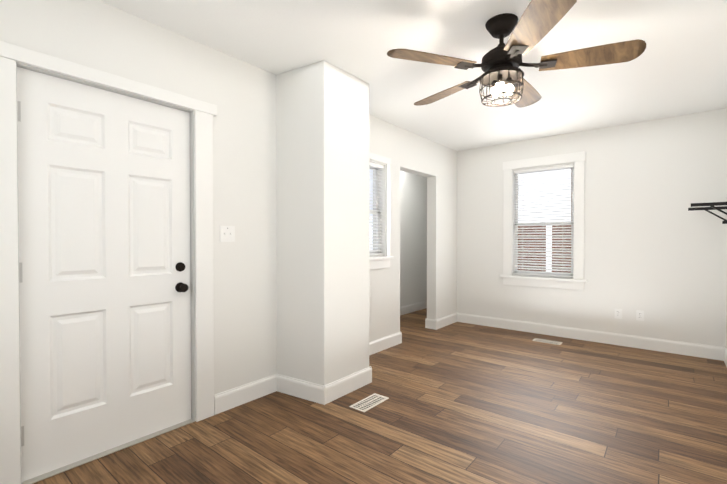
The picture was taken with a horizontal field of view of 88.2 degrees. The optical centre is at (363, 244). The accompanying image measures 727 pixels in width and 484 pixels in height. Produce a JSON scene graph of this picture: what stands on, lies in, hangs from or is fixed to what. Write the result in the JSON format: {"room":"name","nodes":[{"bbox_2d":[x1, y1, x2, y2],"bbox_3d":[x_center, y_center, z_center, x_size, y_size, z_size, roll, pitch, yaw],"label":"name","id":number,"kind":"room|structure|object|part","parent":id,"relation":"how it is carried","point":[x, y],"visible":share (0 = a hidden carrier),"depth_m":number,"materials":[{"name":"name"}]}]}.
{"room":"empty living room","nodes":[
{"label":"empty living room","id":0,"kind":"room"},
{"bbox_2d":[0,0,456,394],"bbox_3d":[-0.122,-0.103,3.861,0.140,2.550,7.330,1,1,39],"label":"wall","id":1,"kind":"structure","parent":0,"point":[108,38],"depth_m":2.78,"materials":[{"name":"white paint"}]},
{"bbox_2d":[17,67,190,481],"bbox_3d":[-1.432,0.150,2.183,0.118,2.068,0.872,1,1,39],"label":"door","id":2,"kind":"structure","parent":1,"relation":"in","point":[104,260],"depth_m":2.13,"materials":[{"name":"white paint"}]},
{"bbox_2d":[0,41,216,483],"bbox_3d":[-1.454,0.114,2.206,0.165,2.156,1.186,1,1,39],"label":"door frame","id":3,"kind":"structure","parent":1,"relation":"attached to","point":[13,57],"depth_m":2.00,"materials":[{"name":"white paint"}]},
{"bbox_2d":[220,226,234,241],"bbox_3d":[-0.974,-0.079,2.691,0.016,0.114,0.116,1,1,39],"label":"switch plate","id":4,"kind":"object","parent":1,"relation":"attached to","point":[227,233],"visible":1,"depth_m":2.69,"materials":[{"name":"white plastic"}]},
{"bbox_2d":[214,375,273,414],"bbox_3d":[-0.871,1.117,2.833,0.015,0.135,0.543,1,1,39],"label":"baseboard","id":5,"kind":"structure","parent":1,"relation":"attached to","point":[257,389],"depth_m":2.79,"materials":[{"name":"white paint"}]},
{"bbox_2d":[369,152,393,269],"bbox_3d":[-0.005,-0.356,3.962,0.190,1.232,0.880,1,1,39],"label":"window","id":6,"kind":"structure","parent":1,"relation":"in","point":[378,262],"depth_m":4.21,"materials":[{"name":"white paint"}]},
{"bbox_3d":[-0.046,-0.385,3.995,0.075,1.006,0.676,1,1,39],"label":"left window sash","id":7,"kind":"part","parent":6,"relation":"part of","materials":[{"name":"white plastic"}]},
{"bbox_2d":[369,162,383,254],"bbox_3d":[0.004,-0.387,3.954,0.050,1.000,0.664,1,1,39],"label":"window blind","id":8,"kind":"object","parent":6,"relation":"attached to","point":[375,165],"visible":0.31,"depth_m":4.13,"materials":[{"name":"white plastic"}]},
{"bbox_2d":[369,332,401,354],"bbox_3d":[0.059,1.103,3.992,0.035,0.135,1.210,1,1,39],"label":"baseboard","id":9,"kind":"structure","parent":1,"relation":"attached to","point":[375,346],"depth_m":4.19,"materials":[{"name":"white paint"}]},
{"bbox_2d":[425,318,433,328],"bbox_3d":[1.466,1.079,5.925,0.045,0.135,1.865,1,1,39],"label":"baseboard","id":10,"kind":"structure","parent":1,"relation":"attached to","point":[427,321],"depth_m":5.19,"materials":[{"name":"white paint"}]},
{"bbox_2d":[430,313,457,329],"bbox_3d":[1.178,1.086,5.367,0.035,0.135,0.635,1,1,39],"label":"baseboard","id":11,"kind":"structure","parent":1,"relation":"attached to","point":[436,324],"depth_m":5.28,"materials":[{"name":"white paint"}]},
{"bbox_2d":[373,170,373,249],"bbox_3d":[-0.116,-0.112,4.597,0.780,2.550,0.140,1,1,39],"label":"wall","id":12,"kind":"structure","parent":0,"point":[373,206],"depth_m":4.31,"materials":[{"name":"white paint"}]},
{"bbox_2d":[33,308,726,483],"bbox_3d":[0.708,1.230,3.202,4.440,0.100,7.650,1,1,39],"label":"floor","id":13,"kind":"structure","parent":0,"point":[466,403],"depth_m":2.45,"materials":[{"name":"brown wood"}]},
{"bbox_2d":[276,60,368,385],"bbox_3d":[-0.335,-0.095,3.124,0.500,2.550,0.612,1,1,39],"label":"chase","id":14,"kind":"object","parent":13,"relation":"on","point":[322,201],"visible":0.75,"depth_m":2.92,"materials":[{"name":"white paint"}]},
{"bbox_2d":[274,374,321,403],"bbox_3d":[-0.496,1.116,2.910,0.420,0.135,0.080,1,1,39],"label":"baseboard","id":15,"kind":"structure","parent":14,"relation":"attached to","point":[295,387],"depth_m":2.91,"materials":[{"name":"white paint"}]},
{"bbox_2d":[322,366,371,404],"bbox_3d":[-0.113,1.115,3.002,0.017,0.135,0.575,1,1,39],"label":"baseboard","id":16,"kind":"structure","parent":13,"relation":"on","point":[332,391],"depth_m":2.96,"materials":[{"name":"white paint"}]},
{"bbox_2d":[349,393,388,411],"bbox_3d":[0.047,1.181,2.817,0.140,0.008,0.305,1,1,39],"label":"floor vent","id":17,"kind":"object","parent":13,"relation":"in","point":[369,402],"visible":1,"depth_m":2.80,"materials":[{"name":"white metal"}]},
{"bbox_2d":[532,338,562,344],"bbox_3d":[2.212,1.160,4.511,0.305,0.008,0.140,1,1,39],"label":"floor vent","id":18,"kind":"object","parent":13,"relation":"in","point":[548,341],"visible":1,"depth_m":4.50,"materials":[{"name":"beige metal"}]},
{"bbox_2d":[99,0,726,150],"bbox_3d":[0.708,-1.430,3.170,4.440,0.120,7.650,1,1,39],"label":"ceiling","id":19,"kind":"structure","parent":0,"point":[677,66],"depth_m":2.63,"materials":[{"name":"white paint"}]},
{"bbox_2d":[387,0,645,107],"bbox_3d":[0.874,-1.119,2.342,1.416,0.483,1.369,1,1,39],"label":"ceiling fan","id":20,"kind":"object","parent":19,"relation":"hanging from","point":[535,24],"visible":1,"depth_m":2.18,"materials":[{"name":"brown wood"}]},
{"bbox_2d":[400,171,426,306],"bbox_3d":[0.480,-0.130,6.059,0.140,2.550,3.160,1,1,39],"label":"wall","id":21,"kind":"structure","parent":0,"point":[413,238],"depth_m":6.40,"materials":[{"name":"white paint"}]},
{"bbox_2d":[400,300,426,314],"bbox_3d":[0.541,1.078,6.024,0.015,0.135,2.880,1,1,39],"label":"baseboard","id":22,"kind":"structure","parent":21,"relation":"attached to","point":[406,309],"depth_m":6.40,"materials":[{"name":"white paint"}]},
{"bbox_2d":[457,108,726,346],"bbox_3d":[2.631,-0.114,4.709,3.060,2.550,0.140,1,1,39],"label":"wall","id":23,"kind":"structure","parent":0,"point":[655,250],"depth_m":4.28,"materials":[{"name":"white paint"}]},
{"bbox_2d":[500,151,586,289],"bbox_3d":[2.343,-0.294,4.908,1.030,1.687,0.190,1,1,39],"label":"window","id":24,"kind":"structure","parent":23,"relation":"in","point":[576,281],"depth_m":4.86,"materials":[{"name":"white paint"}]},
{"bbox_2d":[513,164,573,276],"bbox_3d":[2.336,-0.303,4.899,0.724,1.410,0.050,1,1,39],"label":"window blind","id":25,"kind":"object","parent":24,"relation":"attached to","point":[523,190],"visible":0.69,"depth_m":4.89,"materials":[{"name":"white plastic"}]},
{"bbox_3d":[2.376,-0.301,4.949,0.736,1.416,0.075,1,1,39],"label":"back window sash","id":26,"kind":"part","parent":24,"relation":"part of","materials":[{"name":"white plastic"}]},
{"bbox_2d":[458,313,721,360],"bbox_3d":[2.528,1.094,4.708,2.920,0.135,0.015,1,1,39],"label":"baseboard","id":27,"kind":"structure","parent":23,"relation":"attached to","point":[669,346],"depth_m":4.45,"materials":[{"name":"white paint"}]},
{"bbox_2d":[615,309,621,318],"bbox_3d":[2.960,0.801,4.356,0.070,0.114,0.008,1,1,39],"label":"electrical outlet","id":28,"kind":"object","parent":23,"relation":"attached to","point":[618,313],"visible":1,"depth_m":4.35,"materials":[{"name":"white plastic"}]},
{"bbox_2d":[636,310,643,320],"bbox_3d":[3.119,0.797,4.227,0.070,0.114,0.008,1,1,39],"label":"electrical outlet","id":29,"kind":"object","parent":23,"relation":"attached to","point":[639,315],"visible":1,"depth_m":4.23,"materials":[{"name":"white plastic"}]},
{"bbox_2d":[726,292,726,348],"bbox_3d":[1.829,-0.074,1.410,0.140,2.550,5.990,1,1,39],"label":"wall","id":30,"kind":"structure","parent":0,"point":[726,320],"depth_m":3.77,"materials":[{"name":"white paint"}]},
{"bbox_2d":[688,202,726,223],"bbox_3d":[3.250,-0.289,3.507,0.305,0.170,0.620,1,1,39],"label":"shelf bracket","id":31,"kind":"object","parent":30,"relation":"attached to","point":[712,205],"visible":1,"depth_m":3.51,"materials":[{"name":"black metal"}]},
{"bbox_2d":[722,347,726,366],"bbox_3d":[3.309,1.110,3.367,0.015,0.135,1.049,1,1,39],"label":"baseboard","id":32,"kind":"structure","parent":30,"relation":"attached to","point":[724,351],"depth_m":3.75,"materials":[{"name":"white paint"}]},
{"label":"outside","id":33,"kind":"structure","parent":0,"visible":0},
{"bbox_2d":[369,169,372,249],"bbox_3d":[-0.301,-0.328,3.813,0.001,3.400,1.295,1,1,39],"label":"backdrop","id":34,"kind":"structure","parent":33,"point":[371,183],"depth_m":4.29,"materials":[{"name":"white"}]},
{"bbox_2d":[518,169,571,272],"bbox_3d":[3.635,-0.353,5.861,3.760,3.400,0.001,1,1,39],"label":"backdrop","id":35,"kind":"structure","parent":33,"point":[545,186],"depth_m":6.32,"materials":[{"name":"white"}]}
]}

